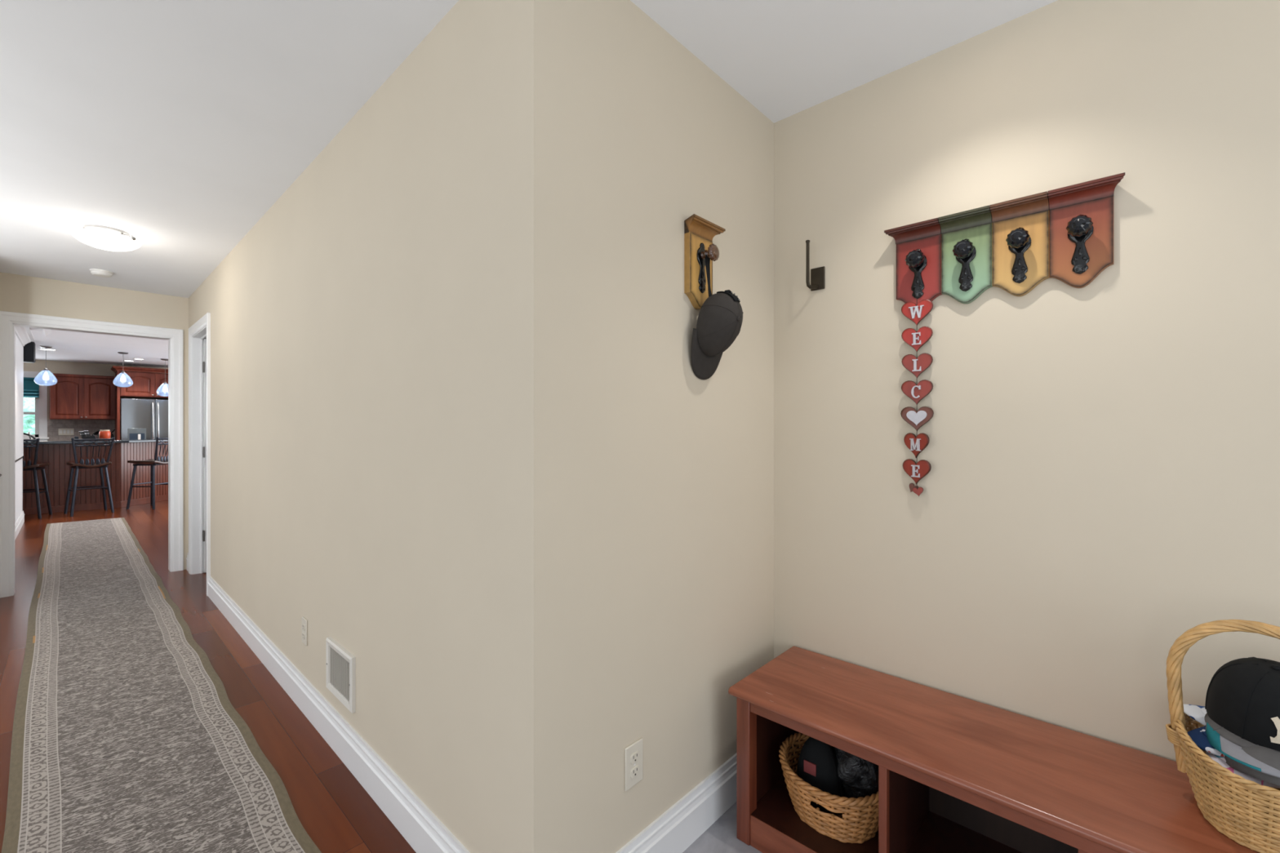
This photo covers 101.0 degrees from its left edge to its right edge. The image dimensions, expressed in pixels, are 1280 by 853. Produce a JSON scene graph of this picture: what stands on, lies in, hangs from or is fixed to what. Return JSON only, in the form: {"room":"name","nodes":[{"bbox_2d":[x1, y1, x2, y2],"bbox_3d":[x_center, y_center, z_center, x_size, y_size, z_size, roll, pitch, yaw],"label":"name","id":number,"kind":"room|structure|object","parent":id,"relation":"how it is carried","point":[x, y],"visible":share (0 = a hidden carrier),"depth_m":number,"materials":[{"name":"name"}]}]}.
{"room":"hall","nodes":[
{"label":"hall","id":0,"kind":"room"},
{"bbox_2d":[14,457,22,524],"bbox_3d":[-6.678,0.046,5.508,4.617,2.460,0.120,0,0,43],"label":"wall","id":1,"kind":"structure","parent":0,"point":[19,464],"depth_m":6.54,"materials":[{"name":"white paint"}]},
{"bbox_2d":[14,333,23,460],"bbox_3d":[-7.097,-0.349,5.983,3.345,1.470,0.007,0,0,43],"label":"trim","id":2,"kind":"structure","parent":1,"relation":"attached to","point":[19,348],"depth_m":6.54,"materials":[{"name":"white paint"}]},
{"bbox_2d":[14,511,24,540],"bbox_3d":[-6.645,1.202,5.572,4.616,0.149,0.018,0,0,43],"label":"baseboard","id":3,"kind":"structure","parent":1,"relation":"attached to","point":[19,523],"depth_m":6.46,"materials":[{"name":"white paint"}]},
{"bbox_2d":[14,326,35,346],"bbox_3d":[-6.603,-1.139,5.595,4.607,0.090,0.110,0,0,43],"label":"trim","id":4,"kind":"structure","parent":1,"relation":"attached to","point":[24,335],"depth_m":6.52,"materials":[{"name":"white paint"}]},
{"bbox_2d":[22,342,35,363],"bbox_3d":[-8.388,-1.029,7.185,0.169,0.280,0.205,0,0,43],"label":"wall speaker","id":5,"kind":"object","parent":1,"relation":"attached to","point":[29,348],"visible":0.48,"depth_m":7.17,"materials":[{"name":"plastic"}]},
{"bbox_2d":[0,271,188,569],"bbox_3d":[-3.514,0.046,5.436,0.120,2.460,4.010,0,0,43],"label":"wall","id":6,"kind":"structure","parent":0,"point":[23,294],"depth_m":4.37,"materials":[{"name":"beige paint"}]},
{"bbox_2d":[0,311,183,597],"bbox_3d":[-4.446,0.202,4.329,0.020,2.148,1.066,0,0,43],"label":"trim","id":7,"kind":"structure","parent":6,"relation":"attached to","point":[7,319],"depth_m":4.18,"materials":[{"name":"white paint"}]},
{"bbox_2d":[23,360,168,420],"bbox_3d":[-10.201,0.046,9.736,0.100,2.460,6.800,0,0,43],"label":"wall","id":8,"kind":"structure","parent":0,"point":[54,366],"depth_m":9.57,"materials":[{"name":"beige paint"}]},
{"bbox_2d":[23,397,38,437],"bbox_3d":[-10.958,-0.344,8.915,0.057,1.040,1.065,0,0,43],"label":"window","id":9,"kind":"structure","parent":8,"relation":"in","point":[36,413],"depth_m":9.27,"materials":[{"name":"white paint"}]},
{"bbox_2d":[23,377,39,397],"bbox_3d":[-10.880,-0.692,8.852,0.063,0.345,1.060,0,0,43],"label":"roman shade","id":10,"kind":"object","parent":8,"relation":"attached to","point":[31,389],"visible":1,"depth_m":9.17,"materials":[{"name":"teal fabric"}]},
{"bbox_2d":[23,371,48,440],"bbox_3d":[-10.906,-0.354,8.866,0.050,1.240,1.305,0,0,43],"label":"trim","id":11,"kind":"structure","parent":8,"relation":"attached to","point":[42,399],"depth_m":9.29,"materials":[{"name":"white paint"}]},
{"bbox_2d":[57,428,73,435],"bbox_3d":[-10.328,0.081,9.499,0.012,0.120,0.190,0,0,43],"label":"wall outlet","id":12,"kind":"object","parent":8,"relation":"attached to","point":[60,431],"visible":1,"depth_m":9.49,"materials":[{"name":"beige plastic"}]},
{"bbox_2d":[47,419,115,440],"bbox_3d":[-10.200,0.113,9.655,0.012,0.501,0.850,0,0,43],"label":"backsplash","id":13,"kind":"structure","parent":8,"relation":"attached to","point":[92,426],"depth_m":9.60,"materials":[{"name":"tile"}]},
{"bbox_2d":[48,373,115,419],"bbox_3d":[-10.058,-0.539,9.537,0.378,0.800,0.827,0,0,43],"label":"upper cabinet","id":14,"kind":"object","parent":8,"relation":"attached to","point":[73,397],"visible":0.94,"depth_m":9.41,"materials":[{"name":"brown wood"}]},
{"bbox_2d":[29,327,168,368],"bbox_3d":[-7.365,-1.214,7.105,7.837,0.060,6.800,0,0,43],"label":"ceiling","id":15,"kind":"structure","parent":0,"point":[70,346],"depth_m":7.98,"materials":[{"name":"white paint"}]},
{"bbox_2d":[34,346,57,386],"bbox_3d":[-8.689,-0.895,7.720,0.217,0.577,0.217,0,0,-27],"label":"pendant lamp","id":16,"kind":"object","parent":15,"relation":"hanging from","point":[46,377],"visible":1,"depth_m":7.72,"materials":[{"name":"white glass"}]},
{"bbox_2d":[42,328,51,336],"bbox_3d":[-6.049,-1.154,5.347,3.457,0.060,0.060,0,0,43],"label":"recessed light","id":17,"kind":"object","parent":15,"relation":"in","point":[46,331],"depth_m":6.33,"materials":[{"name":"white paint"}]},
{"bbox_2d":[37,348,56,351],"bbox_3d":[-8.997,-1.181,8.019,0.200,0.006,0.200,0,0,43],"label":"recessed light","id":18,"kind":"object","parent":15,"relation":"in","point":[37,348],"visible":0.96,"depth_m":8.03,"materials":[{"name":"white plastic"}]},
{"bbox_2d":[112,351,133,387],"bbox_3d":[-8.167,-0.908,8.341,0.217,0.552,0.217,0,0,-27],"label":"pendant lamp","id":19,"kind":"object","parent":15,"relation":"hanging from","point":[122,373],"visible":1,"depth_m":8.34,"materials":[{"name":"white glass"}]},
{"bbox_2d":[156,358,168,396],"bbox_3d":[-8.226,-0.858,9.145,0.217,0.652,0.217,0,0,-27],"label":"pendant lamp","id":20,"kind":"object","parent":15,"relation":"hanging from","point":[165,388],"visible":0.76,"depth_m":9.14,"materials":[{"name":"glass"}]},
{"bbox_2d":[0,500,761,852],"bbox_3d":[-3.988,1.301,3.972,17.050,0.050,6.800,0,0,43],"label":"floor","id":21,"kind":"structure","parent":0,"point":[337,813],"depth_m":2.39,"materials":[{"name":"brown wood"}]},
{"bbox_2d":[22,438,52,519],"bbox_3d":[-8.649,0.713,7.392,0.460,1.130,0.495,0,0,-33],"label":"bar stool","id":22,"kind":"object","parent":21,"relation":"on","point":[35,467],"visible":0.63,"depth_m":7.37,"materials":[{"name":"black wood"}]},
{"bbox_2d":[63,437,115,516],"bbox_3d":[-8.145,0.713,7.816,0.495,1.130,0.460,0,0,34],"label":"bar stool","id":23,"kind":"object","parent":21,"relation":"on","point":[98,464],"visible":1,"depth_m":7.76,"materials":[{"name":"black wood"}]},
{"bbox_2d":[22,439,168,515],"bbox_3d":[-8.794,0.741,7.983,0.995,1.070,3.397,0,0,29],"label":"kitchen island","id":24,"kind":"object","parent":21,"relation":"on","point":[57,453],"visible":0.56,"depth_m":8.15,"materials":[{"name":"brown wood"}]},
{"bbox_2d":[23,439,168,444],"bbox_3d":[-8.794,0.226,7.982,0.994,0.039,3.397,0,0,29],"label":"island countertop","id":25,"kind":"structure","parent":24,"relation":"on","point":[136,440],"depth_m":8.06,"materials":[{"name":"black stone"}]},
{"bbox_2d":[23,432,35,439],"bbox_3d":[-9.048,0.138,7.685,0.170,0.135,0.369,0,0,43],"label":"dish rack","id":26,"kind":"object","parent":25,"relation":"on","point":[24,433],"visible":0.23,"depth_m":7.71,"materials":[{"name":"metal"}]},
{"bbox_2d":[79,430,97,439],"bbox_3d":[-8.564,0.127,8.205,0.206,0.157,0.100,0,0,-33],"label":"knife block","id":27,"kind":"object","parent":25,"relation":"on","point":[82,433],"visible":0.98,"depth_m":8.18,"materials":[{"name":"metal"}]},
{"bbox_2d":[98,430,111,438],"bbox_3d":[-8.479,0.122,8.364,0.132,0.164,0.132,0,0,43],"label":"canister","id":28,"kind":"object","parent":25,"relation":"on","point":[103,433],"visible":0.86,"depth_m":8.32,"materials":[{"name":"ceramic"}]},
{"bbox_2d":[111,365,168,439],"bbox_3d":[-9.324,0.088,10.070,0.729,2.375,1.069,0,0,43],"label":"tall cabinet","id":29,"kind":"object","parent":21,"relation":"on","point":[145,384],"visible":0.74,"depth_m":9.75,"materials":[{"name":"brown wood"}]},
{"bbox_2d":[120,398,168,439],"bbox_3d":[-9.282,0.366,10.073,0.749,1.780,0.913,0,0,43],"label":"refrigerator","id":30,"kind":"object","parent":21,"relation":"on","point":[140,419],"visible":0.38,"depth_m":9.75,"materials":[{"name":"silver metal"}]},
{"bbox_2d":[125,436,168,509],"bbox_3d":[-7.736,0.713,8.418,0.495,1.130,0.460,0,0,-2],"label":"bar stool","id":31,"kind":"object","parent":21,"relation":"on","point":[152,463],"visible":0.65,"depth_m":8.25,"materials":[{"name":"black wood"}]},
{"bbox_2d":[1,517,321,852],"bbox_3d":[-4.120,1.271,4.029,9.342,0.009,0.741,0,0,43],"label":"runner rug","id":32,"kind":"object","parent":21,"relation":"on","point":[127,737],"visible":1,"depth_m":2.19,"materials":[{"name":"fabric"}]},
{"bbox_2d":[728,645,1259,852],"bbox_3d":[0.896,1.042,1.354,1.298,0.468,0.434,0,0,43],"label":"storage bench","id":33,"kind":"object","parent":21,"relation":"on","point":[957,774],"visible":0.92,"depth_m":1.41,"materials":[{"name":"brown wood"}]},
{"bbox_2d":[778,732,878,843],"bbox_3d":[0.599,1.067,1.616,0.334,0.232,0.290,0,0,43],"label":"basket","id":34,"kind":"object","parent":33,"relation":"on","point":[855,823],"depth_m":1.56,"materials":[{"name":"brown wicker"}]},
{"bbox_2d":[831,746,878,808],"bbox_3d":[0.665,1.041,1.622,0.170,0.232,0.162,0,0,18],"label":"hat","id":35,"kind":"object","parent":34,"relation":"in","point":[858,777],"visible":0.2,"depth_m":1.55,"materials":[{"name":"black fabric"}]},
{"bbox_2d":[751,766,1022,852],"bbox_3d":[0.899,1.192,1.356,1.198,0.018,0.388,0,0,43],"label":"shelf","id":36,"kind":"object","parent":33,"relation":"attached to","point":[774,815],"depth_m":1.54,"materials":[{"name":"brown wood"}]},
{"bbox_2d":[1165,619,1279,852],"bbox_3d":[1.260,0.603,1.079,0.264,0.407,0.330,0,0,43],"label":"basket","id":37,"kind":"object","parent":33,"relation":"on","point":[1247,812],"depth_m":1.05,"materials":[{"name":"wicker"}]},
{"bbox_3d":[-10.523,0.820,8.838,0.647,0.912,2.486,0,0,43],"label":"base cabinet","id":38,"kind":"object","parent":21,"relation":"on","visible":0},
{"bbox_2d":[92,429,115,438],"bbox_3d":[-9.920,0.188,9.791,0.338,0.304,0.165,0,0,-25],"label":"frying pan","id":39,"kind":"object","parent":38,"relation":"on","point":[96,433],"visible":0.21,"depth_m":9.77,"materials":[{"name":"black metal"}]},
{"bbox_2d":[188,0,574,852],"bbox_3d":[-2.113,0.056,3.023,5.215,2.440,0.120,0,0,43],"label":"wall","id":40,"kind":"structure","parent":0,"point":[393,339],"depth_m":1.54,"materials":[{"name":"beige paint"}]},
{"bbox_2d":[186,552,188,571],"bbox_3d":[-4.009,1.202,4.688,0.171,0.149,0.018,0,0,43],"label":"baseboard","id":41,"kind":"structure","parent":40,"relation":"attached to","point":[187,558],"depth_m":4.70,"materials":[{"name":"white paint"}]},
{"bbox_2d":[192,326,206,574],"bbox_3d":[-3.557,0.245,4.363,0.770,2.062,0.128,0,0,43],"label":"trim","id":42,"kind":"structure","parent":40,"relation":"attached to","point":[197,339],"depth_m":4.60,"materials":[{"name":"white paint"}]},
{"bbox_2d":[188,312,210,595],"bbox_3d":[-3.605,0.204,4.311,0.934,2.144,0.020,0,0,43],"label":"trim","id":43,"kind":"structure","parent":40,"relation":"attached to","point":[204,322],"depth_m":4.11,"materials":[{"name":"white paint"}]},
{"bbox_2d":[202,338,206,572],"bbox_3d":[-3.562,0.246,4.872,0.050,2.040,0.740,0,0,43],"label":"door","id":44,"kind":"structure","parent":40,"relation":"in","point":[204,362],"depth_m":4.61,"materials":[{"name":"white paint"}]},
{"bbox_2d":[302,616,307,645],"bbox_3d":[-1.513,0.919,2.378,0.070,0.115,0.009,0,0,43],"label":"wall outlet","id":45,"kind":"object","parent":40,"relation":"attached to","point":[304,622],"visible":1,"depth_m":2.37,"materials":[{"name":"beige plastic"}]},
{"bbox_2d":[207,576,470,852],"bbox_3d":[-1.749,1.202,2.590,4.128,0.149,0.018,0,0,43],"label":"baseboard","id":46,"kind":"structure","parent":40,"relation":"attached to","point":[420,828],"depth_m":1.96,"materials":[{"name":"white paint"}]},
{"bbox_2d":[325,636,355,713],"bbox_3d":[-1.166,0.956,2.051,0.284,0.204,0.017,0,0,43],"label":"air vent","id":47,"kind":"object","parent":40,"relation":"in","point":[340,664],"visible":1,"depth_m":2.04,"materials":[{"name":"white metal"}]},
{"bbox_2d":[0,0,1057,297],"bbox_3d":[-1.069,-1.194,1.298,9.133,0.060,3.950,0,0,43],"label":"ceiling","id":48,"kind":"structure","parent":0,"point":[174,126],"depth_m":1.77,"materials":[{"name":"white paint"}]},
{"bbox_2d":[89,268,113,277],"bbox_3d":[-4.015,-1.145,3.936,0.124,0.037,0.124,0,0,43],"label":"smoke detector","id":49,"kind":"object","parent":48,"relation":"attached to","point":[99,273],"visible":1,"depth_m":3.90,"materials":[{"name":"white plastic"}]},
{"bbox_2d":[70,224,142,251],"bbox_3d":[-3.156,-1.111,3.126,0.300,0.107,0.300,0,0,43],"label":"ceiling light","id":50,"kind":"object","parent":48,"relation":"attached to","point":[100,237],"visible":1,"depth_m":3.06,"materials":[{"name":"white glass"}]},
{"bbox_2d":[574,0,773,852],"bbox_3d":[0.132,0.056,1.698,0.120,2.440,0.990,0,0,43],"label":"wall","id":51,"kind":"structure","parent":0,"point":[674,468],"depth_m":1.53,"materials":[{"name":"beige paint"}]},
{"bbox_2d":[624,737,643,791],"bbox_3d":[-0.016,0.922,1.444,0.009,0.115,0.070,0,0,43],"label":"wall outlet","id":52,"kind":"object","parent":51,"relation":"attached to","point":[633,753],"visible":1,"depth_m":1.44,"materials":[{"name":"beige plastic"}]},
{"bbox_2d":[630,765,639,778],"bbox_3d":[-0.014,0.942,1.443,0.004,0.025,0.033,0,0,43],"label":"receptacle","id":53,"kind":"object","parent":52,"relation":"attached to","point":[634,770],"depth_m":1.44,"materials":[{"name":"beige plastic"}]},
{"bbox_2d":[630,751,639,764],"bbox_3d":[-0.014,0.902,1.443,0.004,0.025,0.033,0,0,43],"label":"receptacle","id":54,"kind":"object","parent":52,"relation":"attached to","point":[634,755],"depth_m":1.44,"materials":[{"name":"beige plastic"}]},
{"bbox_2d":[616,753,736,852],"bbox_3d":[0.135,1.202,1.600,0.018,0.149,1.128,0,0,43],"label":"baseboard","id":55,"kind":"structure","parent":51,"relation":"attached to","point":[677,828],"depth_m":1.62,"materials":[{"name":"white paint"}]},
{"bbox_2d":[684,213,725,309],"bbox_3d":[0.204,-0.501,1.632,0.076,0.262,0.164,0,0,43],"label":"wall hook","id":56,"kind":"object","parent":51,"relation":"attached to","point":[700,233],"visible":0.94,"depth_m":1.62,"materials":[{"name":"yellow paint"}]},
{"bbox_2d":[690,253,742,379],"bbox_3d":[0.249,-0.350,1.628,0.146,0.398,0.161,0,0,43],"label":"baseball cap","id":57,"kind":"object","parent":56,"relation":"hanging from","point":[720,317],"visible":1,"depth_m":1.59,"materials":[{"name":"grey fabric"}]},
{"bbox_2d":[773,0,1279,761],"bbox_3d":[1.938,0.056,0.779,4.018,2.440,0.120,0,0,43],"label":"wall","id":58,"kind":"structure","parent":0,"point":[1101,487],"depth_m":1.45,"materials":[{"name":"beige paint"}]},
{"bbox_2d":[805,240,824,291],"bbox_3d":[0.621,-0.578,1.878,0.052,0.172,0.061,0,0,43],"label":"wall hook","id":59,"kind":"object","parent":58,"relation":"attached to","point":[817,274],"visible":1,"depth_m":1.88,"materials":[{"name":"brown metal"}]},
{"bbox_2d":[884,172,1124,305],"bbox_3d":[1.004,-0.501,1.513,0.570,0.262,0.073,0,0,43],"label":"coat rack","id":60,"kind":"object","parent":58,"relation":"attached to","point":[1065,234],"visible":1,"depth_m":1.49,"materials":[{"name":"red paint"}]},
{"bbox_2d":[900,298,933,496],"bbox_3d":[0.872,-0.099,1.662,0.031,0.633,0.092,0,0,-37],"label":"welcome sign","id":61,"kind":"object","parent":60,"relation":"hanging from","point":[917,366],"visible":1,"depth_m":1.66,"materials":[{"name":"red paint"}]},
{"label":"outside","id":62,"kind":"structure","parent":0,"visible":0},
{"bbox_3d":[-13.984,1.526,12.973,9.850,0.100,16.000,0,0,43],"label":"ground","id":63,"kind":"structure","parent":62,"visible":0},
{"bbox_2d":[23,397,35,434],"bbox_3d":[-13.506,0.183,11.775,1.538,3.013,2.807,0,0,43],"label":"shrub","id":64,"kind":"object","parent":63,"relation":"on","point":[28,402],"visible":0.02,"depth_m":11.24,"materials":[{"name":"green plant"}]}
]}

